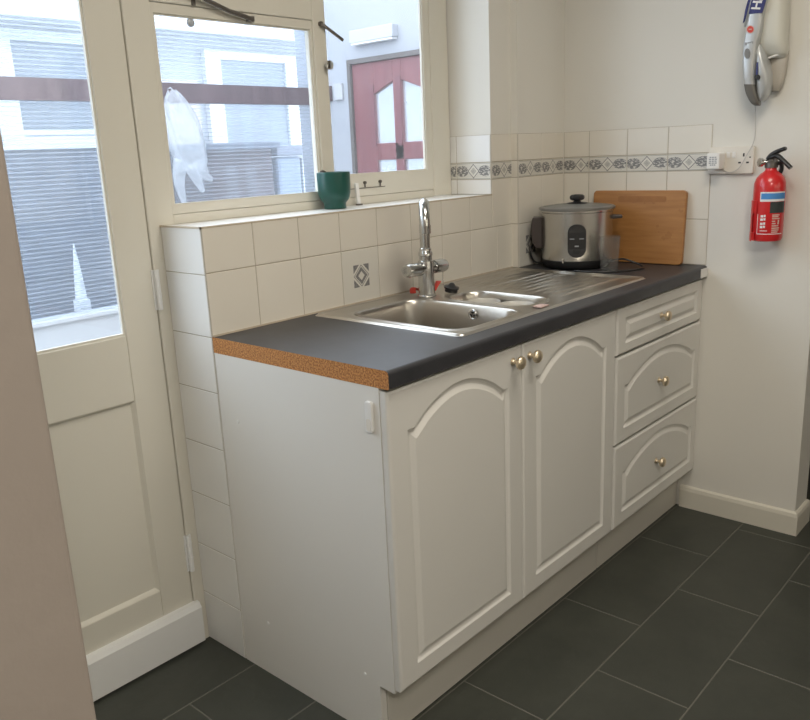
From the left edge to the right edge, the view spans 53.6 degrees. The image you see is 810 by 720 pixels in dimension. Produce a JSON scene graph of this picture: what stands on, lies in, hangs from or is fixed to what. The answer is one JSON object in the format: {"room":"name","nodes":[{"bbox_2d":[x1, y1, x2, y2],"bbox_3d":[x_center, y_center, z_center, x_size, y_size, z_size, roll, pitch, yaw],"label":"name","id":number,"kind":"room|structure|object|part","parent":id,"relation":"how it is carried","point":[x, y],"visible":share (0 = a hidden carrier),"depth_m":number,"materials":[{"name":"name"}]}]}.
{"room":"kitchen","nodes":[
{"label":"kitchen","id":0,"kind":"room"},
{"bbox_2d":[0,130,95,719],"bbox_3d":[-0.885,0.129,0.072,0.110,2.420,1.660,10,19,41],"label":"wall","id":1,"kind":"structure","parent":0,"point":[44,673],"depth_m":0.66,"materials":[{"name":"beige paint"}]},
{"bbox_2d":[294,0,418,191],"bbox_3d":[0.290,-1.322,5.130,2.720,2.800,0.100,10,19,41],"label":"wall","id":2,"kind":"structure","parent":0,"point":[342,16],"depth_m":5.49,"materials":[{"name":"paint"}]},
{"bbox_2d":[333,83,343,100],"bbox_3d":[-0.460,-1.864,5.578,0.080,0.110,0.020,10,19,41],"label":"switch","id":3,"kind":"object","parent":2,"relation":"attached to","point":[338,88],"visible":1,"depth_m":5.57,"materials":[{"name":"white plastic"}]},
{"bbox_2d":[349,23,397,45],"bbox_3d":[-0.209,-2.125,5.244,0.390,0.090,0.056,10,19,41],"label":"porch light","id":4,"kind":"object","parent":2,"relation":"attached to","point":[386,32],"visible":1,"depth_m":5.21,"materials":[{"name":"grey plastic"}]},
{"bbox_2d":[351,37,396,45],"bbox_3d":[-0.206,-2.086,5.255,0.370,0.010,0.048,10,19,41],"label":"diffuser","id":5,"kind":"object","parent":4,"relation":"attached to","point":[363,40],"depth_m":5.25,"materials":[{"name":"white plastic"}]},
{"bbox_2d":[346,49,422,173],"bbox_3d":[-0.002,-0.997,5.442,0.875,2.040,0.080,10,19,41],"label":"door","id":6,"kind":"structure","parent":2,"relation":"in","point":[367,77],"depth_m":5.37,"materials":[{"name":"red wood"}]},
{"bbox_2d":[159,0,564,657],"bbox_3d":[-0.552,-0.386,2.010,0.330,2.420,3.305,10,19,41],"label":"wall","id":7,"kind":"structure","parent":0,"point":[232,274],"depth_m":2.37,"materials":[{"name":"tile"}]},
{"bbox_2d":[37,0,205,701],"bbox_3d":[-0.923,-0.153,1.709,0.067,2.140,0.875,10,19,41],"label":"door","id":8,"kind":"structure","parent":7,"relation":"in","point":[106,398],"depth_m":2.01,"materials":[{"name":"beige paint"}]},
{"bbox_3d":[-0.895,0.432,1.858,0.016,0.533,0.661,10,19,41],"label":"panel","id":9,"kind":"part","parent":8,"relation":"part of","materials":[{"name":"beige paint"}]},
{"bbox_2d":[119,0,208,637],"bbox_3d":[-0.964,-0.166,1.750,0.152,2.340,0.990,10,19,41],"label":"trim","id":10,"kind":"structure","parent":7,"relation":"attached to","point":[135,14],"depth_m":1.99,"materials":[{"name":"beige paint"}]},
{"bbox_2d":[149,0,450,223],"bbox_3d":[-0.254,-0.994,2.325,0.127,1.087,1.132,10,19,41],"label":"window","id":11,"kind":"structure","parent":7,"relation":"in","point":[307,16],"depth_m":2.35,"materials":[{"name":"beige paint"}]},
{"bbox_3d":[-0.438,-0.668,2.165,0.031,0.499,0.517,10,19,41],"label":"sash","id":12,"kind":"part","parent":11,"relation":"part of","materials":[{"name":"beige paint"}]},
{"bbox_3d":[-0.224,-0.855,2.326,0.024,0.026,0.026,10,19,41],"label":"mullion knob","id":13,"kind":"part","parent":11,"relation":"part of","materials":[{"name":"silver metal"}]},
{"bbox_3d":[-0.089,-1.027,2.492,0.031,1.000,0.471,10,19,41],"label":"sash","id":14,"kind":"part","parent":11,"relation":"part of","materials":[{"name":"beige paint"}]},
{"bbox_2d":[316,170,350,208],"bbox_3d":[-0.208,-0.501,2.353,0.098,0.112,0.098,10,19,41],"label":"plant pot","id":15,"kind":"object","parent":7,"relation":"on","point":[334,191],"visible":1,"depth_m":2.32,"materials":[{"name":"green ceramic"}]},
{"bbox_2d":[354,183,362,204],"bbox_3d":[-0.145,-0.510,2.468,0.019,0.066,0.018,10,19,41],"label":"wedge","id":16,"kind":"object","parent":7,"relation":"on","point":[356,185],"visible":1,"depth_m":2.47,"materials":[{"name":"white plastic"}]},
{"bbox_2d":[94,465,809,719],"bbox_3d":[1.053,1.026,1.226,3.870,0.060,5.700,10,19,41],"label":"floor","id":17,"kind":"structure","parent":0,"point":[699,615],"depth_m":2.14,"materials":[{"name":"tile"}]},
{"bbox_2d":[215,310,615,719],"bbox_3d":[0.104,0.333,2.234,0.606,0.860,1.004,10,19,41],"label":"base cabinet","id":18,"kind":"object","parent":17,"relation":"on","point":[388,543],"visible":0.99,"depth_m":1.91,"materials":[{"name":"white wood"}]},
{"bbox_3d":[-0.236,0.433,1.904,0.554,0.860,0.018,10,19,41],"label":"panel","id":19,"kind":"part","parent":18,"relation":"part of","materials":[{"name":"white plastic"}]},
{"bbox_3d":[0.131,0.348,1.867,0.019,0.695,0.484,10,19,41],"label":"door","id":20,"kind":"part","parent":18,"relation":"part of","materials":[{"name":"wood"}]},
{"bbox_2d":[212,261,707,389],"bbox_3d":[0.281,-0.172,2.350,0.589,0.043,1.604,10,19,41],"label":"countertop","id":21,"kind":"structure","parent":18,"relation":"on","point":[377,356],"depth_m":1.89,"materials":[{"name":"laminate"}]},
{"bbox_2d":[315,268,644,336],"bbox_3d":[0.259,-0.134,2.363,0.500,0.188,0.950,10,19,41],"label":"sink","id":22,"kind":"object","parent":21,"relation":"in","point":[450,314],"depth_m":2.31,"materials":[{"name":"metal"}]},
{"bbox_2d":[402,198,448,297],"bbox_3d":[0.074,-0.323,2.309,0.112,0.287,0.171,10,19,41],"label":"mixer tap","id":23,"kind":"object","parent":22,"relation":"on","point":[425,269],"visible":1,"depth_m":2.32,"materials":[{"name":"silver metal"}]},
{"bbox_3d":[0.028,-0.260,2.316,0.070,0.040,0.045,-15,19,-40],"label":"lever","id":24,"kind":"part","parent":23,"relation":"part of","materials":[{"name":"silver metal"}]},
{"bbox_3d":[0.055,-0.382,2.265,0.030,0.149,0.130,-2,14,1],"label":"spout","id":25,"kind":"part","parent":23,"relation":"part of","materials":[{"name":"silver metal"}]},
{"bbox_3d":[0.093,-0.278,2.374,0.068,0.040,0.045,-15,19,-40],"label":"lever","id":26,"kind":"part","parent":23,"relation":"part of","materials":[{"name":"silver metal"}]},
{"bbox_3d":[0.059,-0.219,2.408,0.119,0.029,0.041,-11,17,-31],"label":"red strip","id":27,"kind":"part","parent":22,"relation":"part of","materials":[{"name":"red plastic"}]},
{"bbox_2d":[442,272,458,292],"bbox_3d":[0.138,-0.239,2.395,0.046,0.077,0.050,-6,15,-13],"label":"plug","id":28,"kind":"object","parent":22,"relation":"on","point":[451,287],"visible":0.98,"depth_m":2.39,"materials":[{"name":"black plastic"}]},
{"bbox_2d":[467,298,500,303],"bbox_3d":[0.227,-0.126,2.334,0.104,0.093,0.104,10,19,41],"label":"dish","id":29,"kind":"object","parent":22,"relation":"in","point":[481,300],"visible":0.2,"depth_m":2.36,"materials":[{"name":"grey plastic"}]},
{"bbox_2d":[498,301,534,305],"bbox_3d":[0.313,-0.111,2.263,0.112,0.093,0.112,10,19,41],"label":"dish","id":30,"kind":"object","parent":22,"relation":"in","point":[511,303],"visible":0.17,"depth_m":2.30,"materials":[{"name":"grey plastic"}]},
{"bbox_2d":[533,304,548,307],"bbox_3d":[0.361,-0.143,2.131,0.027,0.005,0.040,10,19,41],"label":"pad","id":31,"kind":"object","parent":22,"relation":"on","point":[538,305],"visible":1,"depth_m":2.12,"materials":[{"name":"pink"}]},
{"bbox_2d":[529,194,643,272],"bbox_3d":[0.640,-0.450,2.796,0.392,0.250,0.262,10,19,41],"label":"rice cooker","id":32,"kind":"object","parent":21,"relation":"on","point":[568,235],"visible":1,"depth_m":2.74,"materials":[{"name":"silver metal"}]},
{"bbox_3d":[0.486,-0.380,2.874,0.078,0.072,0.034,10,19,41],"label":"power cord","id":33,"kind":"part","parent":32,"relation":"part of","materials":[{"name":"black plastic"}]},
{"bbox_3d":[0.470,-0.454,2.856,0.039,0.110,0.048,1,15,12],"label":"handle","id":34,"kind":"part","parent":32,"relation":"part of","materials":[{"name":"brown plastic"}]},
{"bbox_3d":[0.582,-0.404,2.719,0.061,0.112,0.013,1,15,12],"label":"control panel","id":35,"kind":"part","parent":32,"relation":"part of","materials":[{"name":"black plastic"}]},
{"bbox_3d":[0.582,-0.369,2.720,0.022,0.016,0.004,1,15,12],"label":"switch lever","id":36,"kind":"part","parent":32,"relation":"part of","materials":[{"name":"black plastic"}]},
{"bbox_3d":[0.602,-0.535,2.807,0.261,0.011,0.261,10,19,41],"label":"lid","id":37,"kind":"part","parent":32,"relation":"part of","materials":[{"name":"silver metal"}]},
{"bbox_3d":[0.601,-0.562,2.799,0.072,0.032,0.072,10,19,41],"label":"lid knob","id":38,"kind":"part","parent":32,"relation":"part of","materials":[{"name":"black plastic"}]},
{"bbox_3d":[0.602,-0.544,2.804,0.241,0.010,0.241,10,19,41],"label":"lid glass","id":39,"kind":"part","parent":32,"relation":"part of","materials":[{"name":"clear glass"}]},
{"bbox_3d":[0.702,-0.320,2.715,0.218,0.033,0.131,-11,17,-29],"label":"power cord","id":40,"kind":"part","parent":32,"relation":"part of","materials":[{"name":"black plastic"}]},
{"bbox_3d":[0.737,-0.499,2.787,0.035,0.014,0.048,1,15,12],"label":"handle","id":41,"kind":"part","parent":32,"relation":"part of","materials":[{"name":"brown plastic"}]},
{"bbox_2d":[594,190,687,264],"bbox_3d":[0.824,-0.473,2.845,0.347,0.252,0.036,10,19,41],"label":"chopping board","id":42,"kind":"object","parent":21,"relation":"on","point":[651,229],"visible":0.75,"depth_m":2.81,"materials":[{"name":"brown wood"}]},
{"bbox_3d":[0.271,0.006,1.918,0.032,0.033,0.033,10,19,41],"label":"knob","id":43,"kind":"part","parent":18,"relation":"part of","materials":[{"name":"gold metal"}]},
{"bbox_3d":[0.320,-0.009,1.970,0.032,0.033,0.033,10,19,41],"label":"knob","id":44,"kind":"part","parent":18,"relation":"part of","materials":[{"name":"gold metal"}]},
{"bbox_3d":[0.454,0.244,2.217,0.019,0.695,0.483,10,19,41],"label":"door","id":45,"kind":"part","parent":18,"relation":"part of","materials":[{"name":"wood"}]},
{"bbox_2d":[596,279,701,567],"bbox_3d":[0.645,0.163,2.799,0.578,0.857,0.620,10,19,41],"label":"base cabinet","id":46,"kind":"object","parent":17,"relation":"on","point":[657,336],"visible":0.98,"depth_m":2.59,"materials":[{"name":"white wood"}]},
{"bbox_3d":[0.833,0.330,2.671,0.019,0.270,0.613,10,19,41],"label":"drawer","id":47,"kind":"part","parent":46,"relation":"part of","materials":[{"name":"wood"}]},
{"bbox_3d":[0.822,0.061,2.602,0.019,0.272,0.613,10,19,41],"label":"drawer","id":48,"kind":"part","parent":46,"relation":"part of","materials":[{"name":"wood"}]},
{"bbox_3d":[0.812,-0.145,2.548,0.019,0.140,0.613,10,19,41],"label":"drawer","id":49,"kind":"part","parent":46,"relation":"part of","materials":[{"name":"wood"}]},
{"bbox_3d":[0.841,0.335,2.641,0.032,0.033,0.033,10,19,41],"label":"knob","id":50,"kind":"part","parent":46,"relation":"part of","materials":[{"name":"gold metal"}]},
{"bbox_3d":[0.829,0.066,2.572,0.032,0.033,0.033,10,19,41],"label":"knob","id":51,"kind":"part","parent":46,"relation":"part of","materials":[{"name":"gold metal"}]},
{"bbox_3d":[0.820,-0.139,2.519,0.032,0.033,0.033,10,19,41],"label":"knob","id":52,"kind":"part","parent":46,"relation":"part of","materials":[{"name":"gold metal"}]},
{"bbox_2d":[564,0,809,511],"bbox_3d":[0.853,-0.672,2.876,1.228,2.420,0.128,10,19,41],"label":"wall","id":53,"kind":"structure","parent":0,"point":[651,86],"depth_m":2.69,"materials":[{"name":"paint"}]},
{"bbox_2d":[708,146,754,173],"bbox_3d":[1.056,-0.647,2.600,0.146,0.086,0.014,10,19,41],"label":"wall socket","id":54,"kind":"object","parent":53,"relation":"attached to","point":[735,155],"visible":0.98,"depth_m":2.58,"materials":[{"name":"beige plastic"}]},
{"bbox_2d":[707,153,724,169],"bbox_3d":[1.008,-0.646,2.603,0.042,0.051,0.050,10,19,41],"label":"plug adapter","id":55,"kind":"object","parent":54,"relation":"attached to","point":[714,160],"visible":1,"depth_m":2.59,"materials":[{"name":"white plastic"}]},
{"bbox_2d":[679,484,809,535],"bbox_3d":[1.133,0.499,2.970,0.640,0.083,0.149,10,19,41],"label":"baseboard","id":56,"kind":"structure","parent":53,"relation":"attached to","point":[777,519],"depth_m":2.82,"materials":[{"name":"beige paint"}]},
{"bbox_2d":[743,0,789,105],"bbox_3d":[1.085,-1.049,2.388,0.132,0.558,0.106,10,19,41],"label":"vacuum","id":57,"kind":"object","parent":53,"relation":"attached to","point":[766,22],"visible":1,"depth_m":2.40,"materials":[{"name":"white plastic"}]},
{"bbox_2d":[722,106,755,172],"bbox_3d":[1.066,-0.703,2.555,0.029,0.207,0.120,-11,17,-29],"label":"cable","id":58,"kind":"object","parent":57,"relation":"hanging from","point":[755,106],"visible":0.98,"depth_m":2.53,"materials":[{"name":"white plastic"}]},
{"bbox_2d":[743,0,750,22],"bbox_3d":[1.023,-1.044,2.400,0.019,0.065,0.004,10,19,41],"label":"print","id":59,"kind":"object","parent":57,"relation":"attached to","point":[747,16],"depth_m":2.39},
{"bbox_3d":[1.090,-0.871,2.436,0.045,0.165,0.072,10,19,41],"label":"panel","id":60,"kind":"part","parent":57,"relation":"part of","materials":[{"name":"silver metal"}]},
{"bbox_2d":[749,147,792,241],"bbox_3d":[1.132,-0.515,2.495,0.099,0.286,0.116,-1,15,7],"label":"fire extinguisher","id":61,"kind":"object","parent":53,"relation":"attached to","point":[769,191],"visible":1,"depth_m":2.47,"materials":[{"name":"red metal"}]},
{"bbox_2d":[756,215,780,234],"bbox_3d":[1.128,-0.420,2.479,0.072,0.062,0.017,1,15,13],"label":"print","id":62,"kind":"object","parent":61,"relation":"attached to","point":[765,224],"depth_m":2.48},
{"bbox_2d":[771,214,779,232],"bbox_3d":[1.142,-0.420,2.471,0.026,0.056,0.002,-4,15,-6],"label":"print","id":63,"kind":"object","parent":61,"relation":"attached to","point":[775,218],"depth_m":2.47},
{"bbox_3d":[1.131,-0.628,2.443,0.020,0.040,0.060,-14,19,-39],"label":"squeeze lever","id":64,"kind":"part","parent":61,"relation":"part of","materials":[{"name":"black plastic"}]},
{"bbox_3d":[1.143,-0.604,2.439,0.020,0.049,0.071,-15,19,-41],"label":"carry handle","id":65,"kind":"part","parent":61,"relation":"part of","materials":[{"name":"black plastic"}]},
{"label":"outside","id":66,"kind":"structure","parent":0,"visible":0},
{"bbox_3d":[-4.035,-0.191,7.303,11.690,0.100,15.000,10,19,41],"label":"floor","id":67,"kind":"structure","parent":66,"visible":0},
{"bbox_2d":[1,129,116,319],"bbox_3d":[-3.595,-0.299,4.119,0.120,1.662,5.060,10,19,41],"label":"wall","id":68,"kind":"structure","parent":67,"relation":"on","point":[47,262],"depth_m":5.40,"materials":[{"name":"grey stone"}]},
{"bbox_2d":[73,244,90,311],"bbox_3d":[-1.979,-0.231,4.961,0.080,0.970,0.070,10,19,41],"label":"stake","id":69,"kind":"object","parent":67,"relation":"on","point":[81,302],"visible":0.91,"depth_m":4.88,"materials":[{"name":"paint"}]},
{"bbox_2d":[0,76,332,350],"bbox_3d":[-2.611,-0.779,3.721,0.360,2.704,6.000,10,19,41],"label":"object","id":70,"kind":"object","parent":67,"relation":"on","point":[80,326],"visible":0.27,"depth_m":4.76,"materials":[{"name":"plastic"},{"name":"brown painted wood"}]},
{"bbox_3d":[-2.587,-1.237,3.561,0.239,0.116,5.999,10,19,41],"label":"rail","id":71,"kind":"part","parent":70,"relation":"part of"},
{"bbox_2d":[164,89,207,192],"bbox_3d":[-1.338,-1.313,4.996,0.138,0.738,0.290,10,19,41],"label":"bag","id":72,"kind":"object","parent":70,"relation":"hanging from","point":[202,141],"visible":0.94,"depth_m":5.02,"materials":[{"name":"white plastic"}]},
{"bbox_2d":[0,0,423,171],"bbox_3d":[-2.185,-1.468,6.606,0.620,2.560,13.000,10,19,41],"label":"house","id":73,"kind":"structure","parent":67,"relation":"on","point":[39,38],"depth_m":6.83,"materials":[{"name":"white paint"}]},
{"bbox_3d":[-2.641,-2.029,6.035,0.010,0.690,0.582,10,19,41],"label":"pane","id":74,"kind":"part","parent":73,"relation":"part of","materials":[{"name":"clear glass"}]},
{"bbox_3d":[-1.381,-2.354,7.416,0.010,0.780,0.752,10,19,41],"label":"pane","id":75,"kind":"part","parent":73,"relation":"part of","materials":[{"name":"clear glass"}]},
{"bbox_2d":[169,142,279,203],"bbox_3d":[-1.629,-0.974,6.617,0.670,1.550,1.140,10,19,41],"label":"store","id":76,"kind":"structure","parent":67,"relation":"on","point":[227,159],"depth_m":6.31,"materials":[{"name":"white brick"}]},
{"bbox_2d":[271,145,302,194],"bbox_3d":[-1.015,-1.141,7.219,0.500,1.520,0.610,10,19,41],"label":"storage tank","id":77,"kind":"object","parent":67,"relation":"on","point":[286,167],"visible":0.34,"depth_m":6.80,"materials":[{"name":"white plastic"}]},
{"bbox_3d":[-1.046,-1.835,7.040,0.500,0.085,0.610,10,19,41],"label":"tank lid","id":78,"kind":"part","parent":77,"relation":"part of","materials":[{"name":"white plastic"}]},
{"bbox_2d":[299,158,304,192],"bbox_3d":[-0.857,-1.108,7.285,0.220,1.410,0.260,10,19,41],"label":"box","id":79,"kind":"object","parent":67,"relation":"on","point":[301,159],"visible":0.09,"depth_m":6.99,"materials":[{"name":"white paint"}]}
]}

